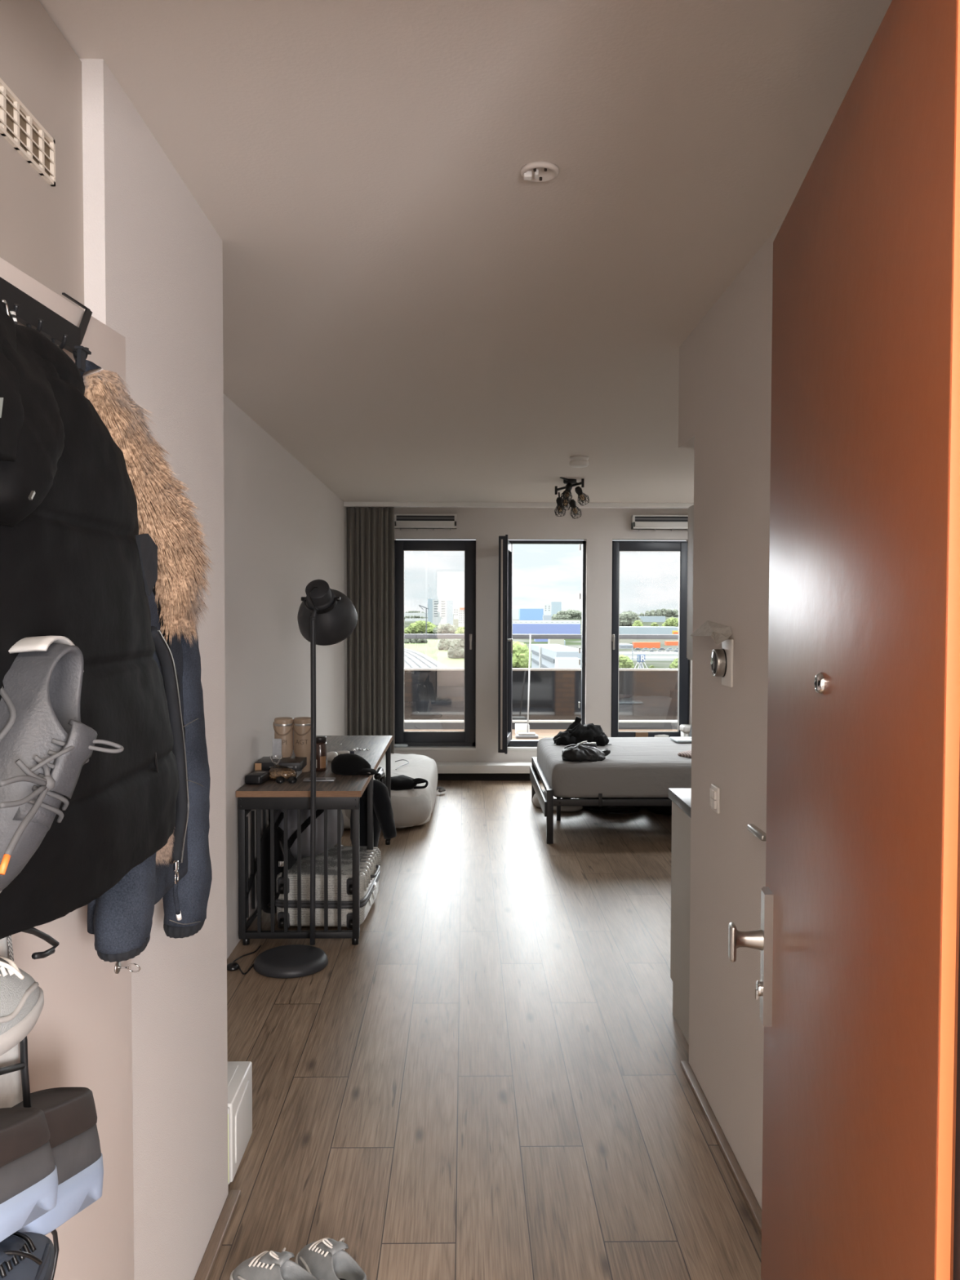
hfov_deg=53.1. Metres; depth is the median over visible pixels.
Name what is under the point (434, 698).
balcony railing
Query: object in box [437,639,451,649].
tree
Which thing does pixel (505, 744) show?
window
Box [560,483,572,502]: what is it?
bulb
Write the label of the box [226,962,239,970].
switch
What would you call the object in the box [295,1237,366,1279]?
sneaker
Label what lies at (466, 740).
window
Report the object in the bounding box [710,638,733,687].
thermostat
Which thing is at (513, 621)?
building
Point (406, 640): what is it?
tree
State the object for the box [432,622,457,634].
tree
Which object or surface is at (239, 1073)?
box
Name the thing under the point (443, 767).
heater casing
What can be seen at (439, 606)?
building
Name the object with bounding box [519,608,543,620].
building
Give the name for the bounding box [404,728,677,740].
floor
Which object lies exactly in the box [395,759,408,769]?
cable
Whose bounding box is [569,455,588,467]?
smoke detector
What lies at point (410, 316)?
ceiling
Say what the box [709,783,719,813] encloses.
light switch
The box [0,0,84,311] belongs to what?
wall
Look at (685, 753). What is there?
pillow
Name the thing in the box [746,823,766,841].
handle
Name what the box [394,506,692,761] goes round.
wall
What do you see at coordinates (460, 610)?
building
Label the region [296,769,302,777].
product box
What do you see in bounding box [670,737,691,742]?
laptop
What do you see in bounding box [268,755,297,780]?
bag
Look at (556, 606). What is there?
building
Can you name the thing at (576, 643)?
floor
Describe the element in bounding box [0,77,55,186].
vent grille
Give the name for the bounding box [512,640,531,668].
tree
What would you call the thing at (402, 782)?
shoulder bag
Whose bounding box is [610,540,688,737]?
window
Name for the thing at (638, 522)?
air vent
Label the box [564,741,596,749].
bag
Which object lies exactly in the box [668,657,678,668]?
tree
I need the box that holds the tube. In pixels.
[337,751,354,755]
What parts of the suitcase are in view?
handle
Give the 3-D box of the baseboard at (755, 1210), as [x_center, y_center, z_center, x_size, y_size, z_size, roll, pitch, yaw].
[0.746,1.543,2.242,0.028,0.018,2.360,0,2,-1]
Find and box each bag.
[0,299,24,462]
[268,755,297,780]
[274,809,344,858]
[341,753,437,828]
[377,774,428,790]
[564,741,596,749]
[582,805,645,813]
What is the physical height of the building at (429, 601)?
38.426 m
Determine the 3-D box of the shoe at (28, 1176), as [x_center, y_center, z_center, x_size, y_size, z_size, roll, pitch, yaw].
[-0.538,0.577,1.028,0.094,0.209,0.274,0,2,-1]
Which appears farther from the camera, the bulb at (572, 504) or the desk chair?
the bulb at (572, 504)
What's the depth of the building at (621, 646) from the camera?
540.34 m
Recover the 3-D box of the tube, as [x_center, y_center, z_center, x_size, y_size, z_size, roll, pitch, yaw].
[-0.793,0.671,5.664,0.102,0.038,0.038,0,2,-6]
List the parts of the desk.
leg, rail, rail, leg, rail, cap, leg, leg, leg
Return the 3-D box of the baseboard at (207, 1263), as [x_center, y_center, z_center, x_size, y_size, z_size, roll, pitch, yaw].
[-0.669,1.540,2.246,0.032,0.018,0.815,0,2,-1]
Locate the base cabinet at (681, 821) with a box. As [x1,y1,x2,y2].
[670,800,690,1044]
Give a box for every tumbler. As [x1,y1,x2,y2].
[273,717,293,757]
[293,716,311,772]
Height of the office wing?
11.233 m
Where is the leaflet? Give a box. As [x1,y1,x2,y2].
[272,738,281,759]
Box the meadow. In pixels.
[404,639,464,668]
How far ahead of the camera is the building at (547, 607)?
2612.02 m
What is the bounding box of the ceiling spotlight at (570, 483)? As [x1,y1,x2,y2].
[554,476,589,519]
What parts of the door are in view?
knob, handle plate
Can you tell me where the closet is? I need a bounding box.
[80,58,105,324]
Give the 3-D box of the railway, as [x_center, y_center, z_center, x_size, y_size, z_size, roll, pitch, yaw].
[-34.370,7.697,421.636,57.282,0.300,276.728,0,2,-1]
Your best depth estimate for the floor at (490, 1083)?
3.35 m
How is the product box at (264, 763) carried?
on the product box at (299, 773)
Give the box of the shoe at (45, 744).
[0,635,124,893]
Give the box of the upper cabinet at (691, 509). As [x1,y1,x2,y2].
[686,505,693,660]
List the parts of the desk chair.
armrest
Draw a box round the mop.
[515,633,538,738]
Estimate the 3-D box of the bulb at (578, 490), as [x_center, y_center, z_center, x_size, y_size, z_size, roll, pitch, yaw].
[0.761,-1.072,7.141,0.105,0.147,0.092,0,2,-1]
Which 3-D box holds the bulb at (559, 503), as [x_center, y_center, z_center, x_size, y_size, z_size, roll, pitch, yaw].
[0.611,-1.038,7.338,0.088,0.186,0.088,0,2,-1]
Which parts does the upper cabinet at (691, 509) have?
cabinet door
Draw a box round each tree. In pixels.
[404,615,425,618]
[404,620,436,633]
[404,638,427,643]
[405,610,424,613]
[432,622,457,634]
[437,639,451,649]
[447,639,464,658]
[454,626,464,634]
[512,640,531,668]
[551,608,581,619]
[618,654,634,668]
[619,610,643,626]
[631,620,643,626]
[639,608,678,617]
[650,622,658,626]
[661,617,678,626]
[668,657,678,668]
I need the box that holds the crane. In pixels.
[418,604,428,634]
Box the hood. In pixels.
[0,335,65,527]
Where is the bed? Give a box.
[529,737,691,844]
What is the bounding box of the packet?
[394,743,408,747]
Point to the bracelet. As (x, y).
(355, 748)
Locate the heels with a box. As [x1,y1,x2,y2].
[8,635,84,671]
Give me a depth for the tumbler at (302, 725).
5.12 m
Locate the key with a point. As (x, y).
(117, 967)
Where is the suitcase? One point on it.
(370, 860)
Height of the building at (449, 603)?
34.276 m
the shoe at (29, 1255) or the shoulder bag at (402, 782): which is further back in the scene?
the shoulder bag at (402, 782)
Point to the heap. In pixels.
(576, 732)
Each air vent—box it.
[394,514,456,530]
[631,515,688,531]
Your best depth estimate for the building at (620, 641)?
625.89 m
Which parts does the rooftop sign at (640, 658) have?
panel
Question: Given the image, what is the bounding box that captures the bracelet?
[347,747,369,751]
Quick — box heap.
[552,716,611,746]
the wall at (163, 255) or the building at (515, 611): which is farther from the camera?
the building at (515, 611)
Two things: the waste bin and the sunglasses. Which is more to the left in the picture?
the sunglasses
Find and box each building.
[404,613,427,617]
[404,618,427,621]
[427,599,432,622]
[432,599,447,625]
[446,600,453,625]
[453,608,457,618]
[457,607,464,626]
[512,608,519,619]
[512,620,580,623]
[512,622,580,634]
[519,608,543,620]
[533,639,547,641]
[542,614,551,620]
[543,604,551,614]
[547,639,564,645]
[551,601,561,616]
[555,657,580,668]
[618,639,678,643]
[618,643,633,648]
[618,652,678,657]
[619,626,678,634]
[627,656,678,661]
[638,616,665,622]
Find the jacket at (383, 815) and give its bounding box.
[350,779,396,847]
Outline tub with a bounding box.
[326,751,337,761]
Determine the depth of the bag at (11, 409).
1.01 m
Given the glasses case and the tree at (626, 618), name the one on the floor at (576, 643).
the tree at (626, 618)
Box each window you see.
[394,539,475,750]
[497,534,586,754]
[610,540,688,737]
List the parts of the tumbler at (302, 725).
lid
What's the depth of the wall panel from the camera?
1.66 m
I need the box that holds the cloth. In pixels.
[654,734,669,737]
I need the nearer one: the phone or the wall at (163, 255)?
the wall at (163, 255)
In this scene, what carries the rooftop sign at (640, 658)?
on the floor at (576, 643)
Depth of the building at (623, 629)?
847.59 m
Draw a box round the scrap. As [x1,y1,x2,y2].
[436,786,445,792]
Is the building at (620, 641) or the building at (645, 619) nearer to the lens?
the building at (620, 641)
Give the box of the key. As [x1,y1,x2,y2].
[114,961,140,973]
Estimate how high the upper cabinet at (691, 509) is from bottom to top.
0.585 m
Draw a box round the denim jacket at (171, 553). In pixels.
[74,346,213,962]
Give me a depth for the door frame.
0.91 m
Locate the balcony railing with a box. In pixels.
[404,634,678,728]
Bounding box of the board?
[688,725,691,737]
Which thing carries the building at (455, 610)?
on the floor at (576, 643)
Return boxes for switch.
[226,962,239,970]
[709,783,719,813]
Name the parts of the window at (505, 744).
lock rail, sash, pane, handle, sill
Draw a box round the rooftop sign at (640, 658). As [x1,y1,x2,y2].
[631,648,647,668]
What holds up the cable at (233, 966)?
on the floor at (490, 1083)
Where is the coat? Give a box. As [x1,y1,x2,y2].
[0,309,185,939]
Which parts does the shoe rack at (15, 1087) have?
fabric panel, wire frame, wire frame, wire frame, wire frame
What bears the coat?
hanging from the coat rack at (29, 312)
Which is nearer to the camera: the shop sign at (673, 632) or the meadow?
the meadow
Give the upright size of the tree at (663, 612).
31.838 m
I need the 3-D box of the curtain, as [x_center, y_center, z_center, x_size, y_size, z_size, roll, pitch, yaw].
[-1.002,-0.035,8.798,0.437,2.355,0.060,0,2,-1]
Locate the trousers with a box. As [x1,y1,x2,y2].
[561,744,610,761]
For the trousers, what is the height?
0.115 m
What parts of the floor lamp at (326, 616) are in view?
cord, lamp shade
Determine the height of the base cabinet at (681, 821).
0.860 m
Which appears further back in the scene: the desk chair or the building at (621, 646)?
the building at (621, 646)
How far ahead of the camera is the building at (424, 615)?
2710.77 m
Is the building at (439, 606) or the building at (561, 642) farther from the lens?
the building at (439, 606)
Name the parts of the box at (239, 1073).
door, panel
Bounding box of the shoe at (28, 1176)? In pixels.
[0,1107,57,1242]
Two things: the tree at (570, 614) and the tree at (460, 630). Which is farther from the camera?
the tree at (570, 614)
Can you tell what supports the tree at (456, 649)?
on the floor at (576, 643)
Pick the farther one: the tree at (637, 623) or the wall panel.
the tree at (637, 623)
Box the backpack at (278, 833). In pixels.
[261,825,297,913]
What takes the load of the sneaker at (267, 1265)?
on the floor at (490, 1083)
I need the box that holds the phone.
[302,777,335,781]
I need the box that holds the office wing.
[531,644,581,668]
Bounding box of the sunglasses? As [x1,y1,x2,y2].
[275,776,297,783]
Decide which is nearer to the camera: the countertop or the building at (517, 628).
the countertop
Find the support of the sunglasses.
on the desk
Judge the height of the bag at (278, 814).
0.334 m
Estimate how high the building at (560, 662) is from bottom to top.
10.100 m
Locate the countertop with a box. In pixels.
[668,788,691,817]
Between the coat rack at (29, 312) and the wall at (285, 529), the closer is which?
the coat rack at (29, 312)
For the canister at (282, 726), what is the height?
0.288 m
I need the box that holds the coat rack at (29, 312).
[0,276,92,359]
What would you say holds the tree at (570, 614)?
on the floor at (576, 643)
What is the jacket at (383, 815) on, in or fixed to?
on the desk chair
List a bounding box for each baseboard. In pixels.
[193,1190,240,1279]
[437,773,540,780]
[680,1060,761,1235]
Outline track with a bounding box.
[343,501,693,508]
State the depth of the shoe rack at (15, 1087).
1.19 m
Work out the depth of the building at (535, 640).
655.60 m
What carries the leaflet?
on the product box at (264, 763)
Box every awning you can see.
[632,641,660,648]
[664,640,678,645]
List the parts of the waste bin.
bin lid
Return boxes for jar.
[315,735,327,771]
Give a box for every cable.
[226,944,261,974]
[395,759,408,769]
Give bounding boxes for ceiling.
[38,0,892,502]
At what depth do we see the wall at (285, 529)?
5.32 m
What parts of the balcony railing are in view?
glass panel, kick plate, rail, rail, handrail, glass panel, glass panel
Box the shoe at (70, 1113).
[11,1087,103,1235]
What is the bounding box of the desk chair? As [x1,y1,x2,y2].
[334,767,385,864]
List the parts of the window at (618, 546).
handle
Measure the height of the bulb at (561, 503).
0.161 m
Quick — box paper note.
[690,620,732,644]
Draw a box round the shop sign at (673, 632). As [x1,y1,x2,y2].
[671,631,678,634]
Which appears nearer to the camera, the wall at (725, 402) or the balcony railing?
the wall at (725, 402)
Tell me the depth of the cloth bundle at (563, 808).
7.70 m
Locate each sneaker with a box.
[229,1247,318,1279]
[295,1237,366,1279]
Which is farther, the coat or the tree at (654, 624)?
the tree at (654, 624)
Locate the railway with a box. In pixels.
[404,648,448,668]
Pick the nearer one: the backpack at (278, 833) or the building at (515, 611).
the backpack at (278, 833)
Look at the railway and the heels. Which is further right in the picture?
the railway
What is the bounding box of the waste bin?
[679,724,691,737]
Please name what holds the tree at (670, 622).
on the floor at (576, 643)
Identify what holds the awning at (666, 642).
on the floor at (576, 643)
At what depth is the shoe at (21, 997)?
1.10 m
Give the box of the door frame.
[952,911,959,1279]
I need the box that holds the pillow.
[677,750,691,758]
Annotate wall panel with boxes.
[0,257,133,1279]
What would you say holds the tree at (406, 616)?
on the floor at (576, 643)
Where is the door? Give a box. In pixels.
[728,0,959,1279]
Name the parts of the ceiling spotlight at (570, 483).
plate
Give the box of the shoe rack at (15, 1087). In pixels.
[0,927,59,1279]
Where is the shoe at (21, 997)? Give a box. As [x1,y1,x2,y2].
[0,956,44,1056]
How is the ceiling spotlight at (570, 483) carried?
attached to the ceiling
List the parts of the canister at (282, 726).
lid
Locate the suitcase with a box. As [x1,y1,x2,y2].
[274,845,381,929]
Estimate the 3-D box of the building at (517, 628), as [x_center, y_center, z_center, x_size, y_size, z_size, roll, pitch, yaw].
[57.972,-9.829,854.824,59.279,9.614,30.000,0,2,-1]
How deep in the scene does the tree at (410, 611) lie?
2928.18 m
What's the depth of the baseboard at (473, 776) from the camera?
9.15 m
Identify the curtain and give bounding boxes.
[346,506,394,753]
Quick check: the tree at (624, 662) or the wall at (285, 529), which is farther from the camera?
the tree at (624, 662)
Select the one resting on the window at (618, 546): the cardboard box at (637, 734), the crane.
the cardboard box at (637, 734)
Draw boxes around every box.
[227,1061,252,1183]
[254,756,306,771]
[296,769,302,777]
[515,723,529,733]
[635,732,648,737]
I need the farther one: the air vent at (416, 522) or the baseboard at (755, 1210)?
the air vent at (416, 522)
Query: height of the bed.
0.620 m
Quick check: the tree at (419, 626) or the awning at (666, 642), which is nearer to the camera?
the awning at (666, 642)
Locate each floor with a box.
[208,780,761,1279]
[404,613,678,668]
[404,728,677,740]
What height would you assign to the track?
0.042 m
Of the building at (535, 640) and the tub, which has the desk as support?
the tub
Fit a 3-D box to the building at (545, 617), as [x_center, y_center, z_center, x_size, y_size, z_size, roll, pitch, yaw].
[134.291,-44.161,1925.479,16.177,11.536,20.000,0,2,-1]
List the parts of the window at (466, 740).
sill, handle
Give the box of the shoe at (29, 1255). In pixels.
[0,1231,54,1279]
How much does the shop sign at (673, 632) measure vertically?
4.203 m
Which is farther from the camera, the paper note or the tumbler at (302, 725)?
the tumbler at (302, 725)
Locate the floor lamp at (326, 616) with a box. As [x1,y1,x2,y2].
[253,579,357,978]
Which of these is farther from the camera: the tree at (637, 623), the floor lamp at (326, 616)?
the tree at (637, 623)
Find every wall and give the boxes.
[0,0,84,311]
[102,58,228,1279]
[223,394,346,959]
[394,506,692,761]
[678,220,783,1208]
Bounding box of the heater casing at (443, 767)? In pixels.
[435,761,531,773]
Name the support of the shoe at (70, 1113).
hanging from the shoe rack at (15, 1087)
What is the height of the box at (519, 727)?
0.100 m
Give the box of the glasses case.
[244,769,270,784]
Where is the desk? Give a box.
[235,735,392,945]
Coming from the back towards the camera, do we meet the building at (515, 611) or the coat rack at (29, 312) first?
the building at (515, 611)
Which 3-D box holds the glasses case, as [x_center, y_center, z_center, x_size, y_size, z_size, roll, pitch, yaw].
[-1.117,0.691,4.842,0.085,0.048,0.164,0,2,8]
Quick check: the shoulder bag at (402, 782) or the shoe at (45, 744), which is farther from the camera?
the shoulder bag at (402, 782)
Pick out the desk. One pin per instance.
(344, 793)
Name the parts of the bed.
post, post, leg, rail, mattress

